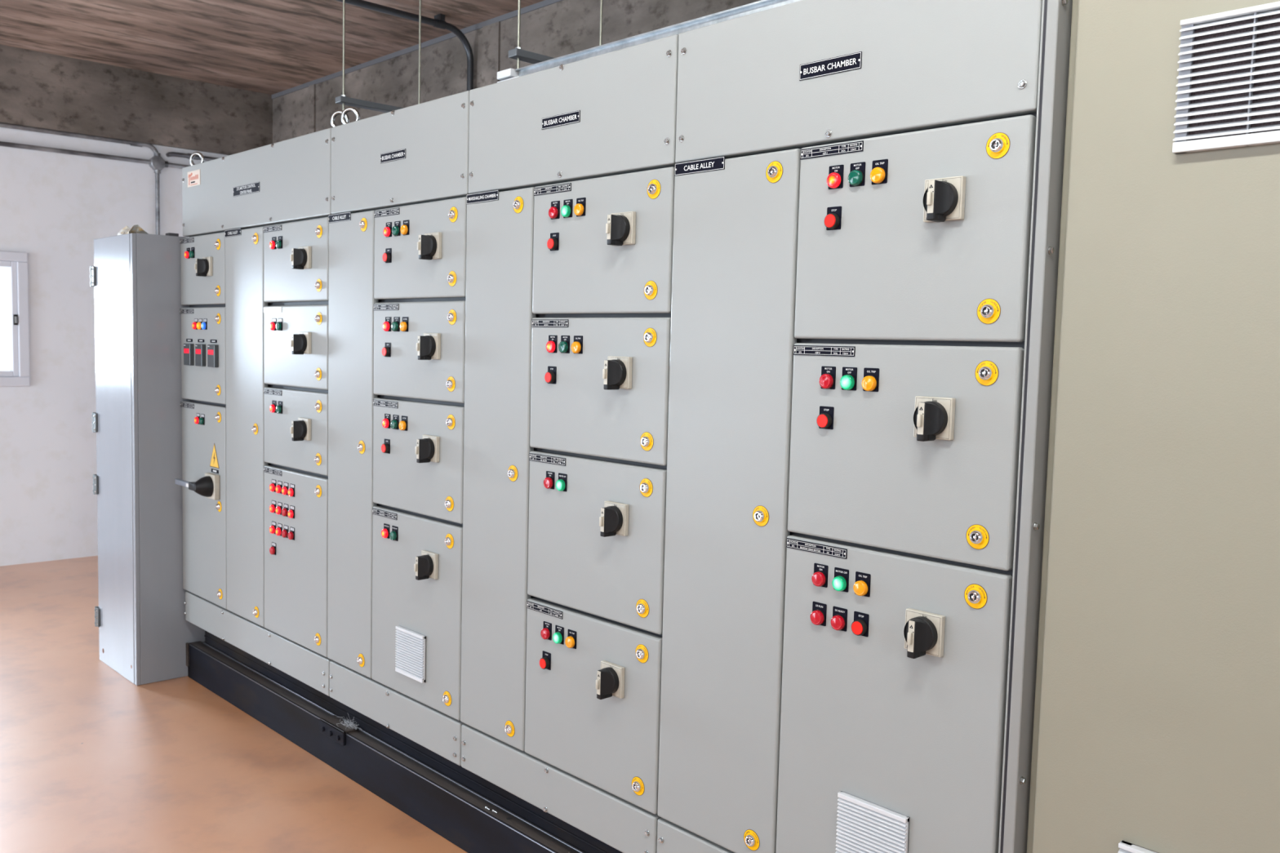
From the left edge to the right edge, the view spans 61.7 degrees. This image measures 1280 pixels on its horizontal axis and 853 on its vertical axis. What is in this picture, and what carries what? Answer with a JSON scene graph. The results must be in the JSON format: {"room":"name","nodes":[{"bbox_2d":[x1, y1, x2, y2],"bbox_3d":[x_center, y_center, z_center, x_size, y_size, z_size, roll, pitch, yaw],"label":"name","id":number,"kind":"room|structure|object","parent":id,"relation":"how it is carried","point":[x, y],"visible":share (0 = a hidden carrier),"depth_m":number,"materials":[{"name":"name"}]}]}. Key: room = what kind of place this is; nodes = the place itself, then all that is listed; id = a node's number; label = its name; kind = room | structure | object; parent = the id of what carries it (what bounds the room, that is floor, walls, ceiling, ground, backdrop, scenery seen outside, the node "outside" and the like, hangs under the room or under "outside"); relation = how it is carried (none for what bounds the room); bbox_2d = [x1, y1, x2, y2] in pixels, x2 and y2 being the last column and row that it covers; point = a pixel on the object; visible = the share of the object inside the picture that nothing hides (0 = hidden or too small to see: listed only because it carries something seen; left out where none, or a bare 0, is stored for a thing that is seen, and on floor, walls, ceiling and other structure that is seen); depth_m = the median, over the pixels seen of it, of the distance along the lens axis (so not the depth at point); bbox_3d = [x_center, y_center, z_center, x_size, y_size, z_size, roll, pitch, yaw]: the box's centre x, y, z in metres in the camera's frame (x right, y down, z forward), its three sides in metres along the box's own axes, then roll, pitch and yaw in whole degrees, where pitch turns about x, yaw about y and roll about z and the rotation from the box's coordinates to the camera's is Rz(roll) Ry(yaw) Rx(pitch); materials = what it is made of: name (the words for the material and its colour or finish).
{"room":"electrical room","nodes":[
{"label":"electrical room","id":0,"kind":"room"},
{"bbox_2d":[0,127,228,566],"bbox_3d":[-5.210,-0.677,5.632,7.170,3.220,0.200,-3,6,-43],"label":"wall","id":1,"kind":"structure","parent":0,"point":[54,206],"depth_m":6.91,"materials":[{"name":"white paint"}]},
{"bbox_2d":[0,250,30,386],"bbox_3d":[-4.659,-0.639,6.044,2.155,0.840,0.086,-3,6,-43],"label":"window","id":2,"kind":"structure","parent":1,"relation":"in","point":[18,277],"depth_m":6.72,"materials":[{"name":"white"}]},
{"bbox_2d":[0,122,189,235],"bbox_3d":[-4.585,-0.913,6.030,5.240,1.862,0.048,-3,6,-43],"label":"conduit","id":3,"kind":"object","parent":1,"relation":"attached to","point":[156,162],"visible":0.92,"depth_m":6.99,"materials":[{"name":"grey metal"}]},
{"bbox_2d":[0,44,272,155],"bbox_3d":[-5.095,-2.042,5.443,6.770,0.465,0.035,-3,6,-43],"label":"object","id":4,"kind":"structure","parent":1,"relation":"attached to","point":[42,90],"depth_m":7.05,"materials":[{"name":"concrete"}]},
{"bbox_2d":[165,151,219,160],"bbox_3d":[-2.935,-1.862,7.513,0.743,0.041,0.049,-3,6,-43],"label":"stub","id":5,"kind":"object","parent":1,"relation":"attached to","point":[170,153],"visible":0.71,"depth_m":7.33,"materials":[{"name":"grey metal"}]},
{"bbox_2d":[0,555,466,852],"bbox_3d":[-1.542,1.366,1.851,7.170,0.100,11.000,-3,6,-43],"label":"floor","id":6,"kind":"structure","parent":0,"point":[93,760],"depth_m":3.71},
{"bbox_2d":[89,232,204,685],"bbox_3d":[-2.107,0.119,4.809,0.506,1.912,0.504,-3,6,-43],"label":"tall cabinet","id":7,"kind":"object","parent":6,"relation":"on","point":[144,633],"visible":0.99,"depth_m":4.56,"materials":[{"name":"grey metal"}]},
{"bbox_2d":[117,224,147,235],"bbox_3d":[-2.179,-0.841,4.601,0.080,0.052,0.158,-3,6,-43],"label":"scrap","id":8,"kind":"object","parent":7,"relation":"on","point":[135,228],"visible":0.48,"depth_m":4.57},
{"bbox_2d":[186,630,622,852],"bbox_3d":[-0.646,1.099,3.310,0.087,0.257,3.797,-3,6,-43],"label":"plinth","id":9,"kind":"object","parent":6,"relation":"on","point":[440,794],"visible":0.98,"depth_m":3.47,"materials":[{"name":"metal"}]},
{"bbox_2d":[174,110,349,696],"bbox_3d":[-1.344,-0.117,4.239,0.604,1.994,1.327,-3,6,-43],"label":"tall cabinet","id":10,"kind":"object","parent":9,"relation":"on","point":[255,256],"visible":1,"depth_m":4.00,"materials":[{"name":"grey metal"}]},
{"bbox_2d":[202,256,212,275],"bbox_3d":[-1.735,-0.642,4.300,0.013,0.075,0.076,-3,6,-43],"label":"switch plate","id":11,"kind":"object","parent":10,"relation":"attached to","point":[206,260],"depth_m":4.27,"materials":[{"name":"beige plastic"}]},
{"bbox_2d":[204,472,219,500],"bbox_3d":[-1.728,0.241,4.329,0.022,0.100,0.100,-3,6,-43],"label":"switch plate","id":12,"kind":"object","parent":10,"relation":"attached to","point":[212,479],"depth_m":4.29,"materials":[{"name":"beige plastic"}]},
{"bbox_2d":[297,417,311,440],"bbox_3d":[-1.168,0.008,3.732,0.013,0.075,0.076,-3,6,-43],"label":"switch plate","id":13,"kind":"object","parent":10,"relation":"attached to","point":[304,422],"depth_m":3.71,"materials":[{"name":"beige plastic"}]},
{"bbox_2d":[297,331,311,354],"bbox_3d":[-1.161,-0.290,3.710,0.013,0.075,0.076,-3,6,-43],"label":"switch plate","id":14,"kind":"object","parent":10,"relation":"attached to","point":[304,336],"depth_m":3.68,"materials":[{"name":"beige plastic"}]},
{"bbox_2d":[297,245,311,268],"bbox_3d":[-1.153,-0.581,3.688,0.013,0.075,0.076,-3,6,-43],"label":"switch plate","id":15,"kind":"object","parent":10,"relation":"attached to","point":[304,251],"depth_m":3.66,"materials":[{"name":"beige plastic"}]},
{"bbox_2d":[336,714,362,730],"bbox_3d":[-1.008,1.013,3.694,0.061,0.036,0.148,-3,6,-43],"label":"dust fluff","id":16,"kind":"object","parent":9,"relation":"on","point":[344,721],"visible":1,"depth_m":3.69,"materials":[{"name":"grey"}]},
{"bbox_2d":[327,90,470,765],"bbox_3d":[-0.609,-0.042,3.485,0.577,1.994,0.805,-3,6,-43],"label":"tall cabinet","id":17,"kind":"object","parent":9,"relation":"on","point":[397,222],"visible":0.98,"depth_m":3.28,"materials":[{"name":"grey metal"}]},
{"bbox_2d":[395,625,426,683],"bbox_3d":[-0.700,0.694,3.271,0.013,0.142,0.155,-3,6,-43],"label":"vent grille","id":18,"kind":"object","parent":17,"relation":"attached to","point":[411,640],"depth_m":3.26,"materials":[{"name":"grey plastic"}]},
{"bbox_2d":[421,550,438,579],"bbox_3d":[-0.623,0.409,3.175,0.013,0.075,0.076,-3,6,-43],"label":"switch plate","id":19,"kind":"object","parent":17,"relation":"attached to","point":[431,557],"depth_m":3.15,"materials":[{"name":"beige plastic"}]},
{"bbox_2d":[422,435,439,462],"bbox_3d":[-0.615,0.064,3.149,0.013,0.075,0.076,-3,6,-43],"label":"switch plate","id":20,"kind":"object","parent":17,"relation":"attached to","point":[433,442],"depth_m":3.12,"materials":[{"name":"beige plastic"}]},
{"bbox_2d":[423,333,440,359],"bbox_3d":[-0.607,-0.235,3.127,0.013,0.075,0.076,-3,6,-43],"label":"switch plate","id":21,"kind":"object","parent":17,"relation":"attached to","point":[433,339],"depth_m":3.10,"materials":[{"name":"beige plastic"}]},
{"bbox_2d":[424,231,441,259],"bbox_3d":[-0.600,-0.523,3.105,0.013,0.075,0.076,-3,6,-43],"label":"switch plate","id":22,"kind":"object","parent":17,"relation":"attached to","point":[434,237],"depth_m":3.08,"materials":[{"name":"beige plastic"}]},
{"bbox_2d":[460,34,679,852],"bbox_3d":[-0.054,0.050,2.902,0.577,1.927,0.811,-3,6,-43],"label":"tall cabinet","id":23,"kind":"object","parent":9,"relation":"on","point":[571,199],"visible":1,"depth_m":2.69,"materials":[{"name":"grey metal"}]},
{"bbox_2d":[600,660,625,698],"bbox_3d":[-0.067,0.612,2.597,0.013,0.075,0.076,-3,6,-43],"label":"switch plate","id":24,"kind":"object","parent":23,"relation":"attached to","point":[616,668],"depth_m":2.57,"materials":[{"name":"beige plastic"}]},
{"bbox_2d":[604,500,628,536],"bbox_3d":[-0.057,0.220,2.567,0.013,0.075,0.076,-3,6,-43],"label":"switch plate","id":25,"kind":"object","parent":23,"relation":"attached to","point":[620,508],"depth_m":2.54,"materials":[{"name":"beige plastic"}]},
{"bbox_2d":[607,355,632,388],"bbox_3d":[-0.049,-0.128,2.541,0.013,0.075,0.076,-3,6,-43],"label":"switch plate","id":26,"kind":"object","parent":23,"relation":"attached to","point":[624,379],"depth_m":2.51,"materials":[{"name":"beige plastic"}]},
{"bbox_2d":[610,211,635,245],"bbox_3d":[-0.040,-0.464,2.515,0.013,0.075,0.076,-3,6,-43],"label":"switch plate","id":27,"kind":"object","parent":23,"relation":"attached to","point":[628,237],"depth_m":2.49,"materials":[{"name":"beige plastic"}]},
{"bbox_2d":[497,0,800,82],"bbox_3d":[0.207,-0.903,2.458,0.173,0.052,1.600,-3,6,-43],"label":"light fixture","id":28,"kind":"object","parent":23,"relation":"on","point":[762,5],"visible":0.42,"depth_m":2.56,"materials":[{"name":"metal"}]},
{"bbox_2d":[657,0,1072,852],"bbox_3d":[0.531,0.053,2.283,0.577,2.043,0.887,-3,6,-43],"label":"tall cabinet","id":29,"kind":"object","parent":9,"relation":"on","point":[868,193],"visible":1,"depth_m":2.06,"materials":[{"name":"grey metal"}]},
{"bbox_2d":[835,791,909,852],"bbox_3d":[0.445,0.801,2.064,0.013,0.150,0.155,-3,6,-43],"label":"vent grille","id":30,"kind":"object","parent":29,"relation":"attached to","point":[865,822],"depth_m":2.06,"materials":[{"name":"grey plastic"}]},
{"bbox_2d":[904,608,945,657],"bbox_3d":[0.521,0.377,1.963,0.013,0.075,0.076,-3,6,-43],"label":"switch plate","id":31,"kind":"object","parent":29,"relation":"attached to","point":[935,618],"depth_m":1.94,"materials":[{"name":"beige plastic"}]},
{"bbox_2d":[913,395,955,439],"bbox_3d":[0.531,-0.016,1.934,0.013,0.075,0.076,-3,6,-43],"label":"switch plate","id":32,"kind":"object","parent":29,"relation":"attached to","point":[946,427],"depth_m":1.91,"materials":[{"name":"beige plastic"}]},
{"bbox_2d":[923,175,965,222],"bbox_3d":[0.540,-0.403,1.904,0.013,0.075,0.076,-3,6,-43],"label":"switch plate","id":33,"kind":"object","parent":29,"relation":"attached to","point":[956,212],"depth_m":1.88,"materials":[{"name":"beige plastic"}]},
{"bbox_2d":[1026,0,1279,852],"bbox_3d":[1.206,0.172,1.634,0.536,2.450,1.002,-3,6,-43],"label":"tall cabinet","id":34,"kind":"object","parent":6,"relation":"on","point":[1157,717],"visible":1,"depth_m":1.67,"materials":[{"name":"beige metal"}]},
{"bbox_2d":[1117,840,1157,852],"bbox_3d":[0.844,0.777,1.667,0.016,0.197,0.204,-3,6,-43],"label":"vent grille","id":35,"kind":"object","parent":34,"relation":"attached to","point":[1123,846],"depth_m":1.72,"materials":[{"name":"grey plastic"}]},
{"bbox_2d":[1172,0,1279,154],"bbox_3d":[0.889,-0.508,1.558,0.016,0.197,0.204,-3,6,-43],"label":"vent grille","id":36,"kind":"object","parent":34,"relation":"attached to","point":[1226,58],"depth_m":1.58,"materials":[{"name":"grey plastic"}]},
{"bbox_2d":[0,0,543,94],"bbox_3d":[-1.458,-1.968,1.599,7.170,0.150,11.000,-3,6,-43],"label":"ceiling","id":37,"kind":"structure","parent":0,"point":[266,46],"depth_m":6.14,"materials":[{"name":"brown wood"}]},
{"bbox_2d":[335,0,421,124],"bbox_3d":[-0.947,-1.557,3.951,0.360,1.000,0.040,-3,6,-43],"label":"hanger","id":38,"kind":"object","parent":37,"relation":"hanging from","point":[342,100],"visible":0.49,"depth_m":3.92,"materials":[{"name":"silver metal"}]},
{"bbox_2d":[335,0,473,90],"bbox_3d":[-1.837,-1.776,5.034,2.523,0.770,0.060,-3,6,-43],"label":"conduit","id":39,"kind":"object","parent":37,"relation":"attached to","point":[438,21],"visible":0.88,"depth_m":5.69,"materials":[{"name":"grey metal"}]},
{"bbox_2d":[508,0,602,68],"bbox_3d":[-0.230,-1.471,3.196,0.360,1.020,0.040,-3,6,-43],"label":"hanger","id":40,"kind":"object","parent":37,"relation":"hanging from","point":[517,53],"visible":0.35,"depth_m":3.12,"materials":[{"name":"silver metal"}]},
{"bbox_3d":[1.031,-0.406,4.119,0.200,3.220,10.600,-3,6,-43],"label":"wall","id":41,"kind":"structure","parent":0,"visible":0},
{"bbox_2d":[308,84,315,133],"bbox_3d":[-2.226,-2.017,7.281,0.013,0.592,0.080,-3,6,-43],"label":"trim","id":42,"kind":"structure","parent":41,"relation":"attached to","point":[312,88],"depth_m":7.26,"materials":[{"name":"concrete"}]},
{"bbox_2d":[271,0,562,98],"bbox_3d":[0.982,-1.991,3.891,0.008,0.028,10.565,-3,6,-43],"label":"trim","id":43,"kind":"structure","parent":41,"relation":"attached to","point":[545,2],"depth_m":6.28,"materials":[{"name":"grey painted steel"}]},
{"bbox_2d":[481,21,500,86],"bbox_3d":[-0.807,-1.869,5.789,0.010,0.592,0.150,-3,6,-43],"label":"trim","id":44,"kind":"structure","parent":41,"relation":"attached to","point":[491,33],"depth_m":5.77,"materials":[{"name":"concrete"}]},
{"bbox_2d":[272,0,759,143],"bbox_3d":[0.990,-1.697,3.928,0.035,0.620,10.565,-3,6,-43],"label":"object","id":45,"kind":"structure","parent":41,"relation":"attached to","point":[564,27],"depth_m":5.89,"materials":[{"name":"concrete"}]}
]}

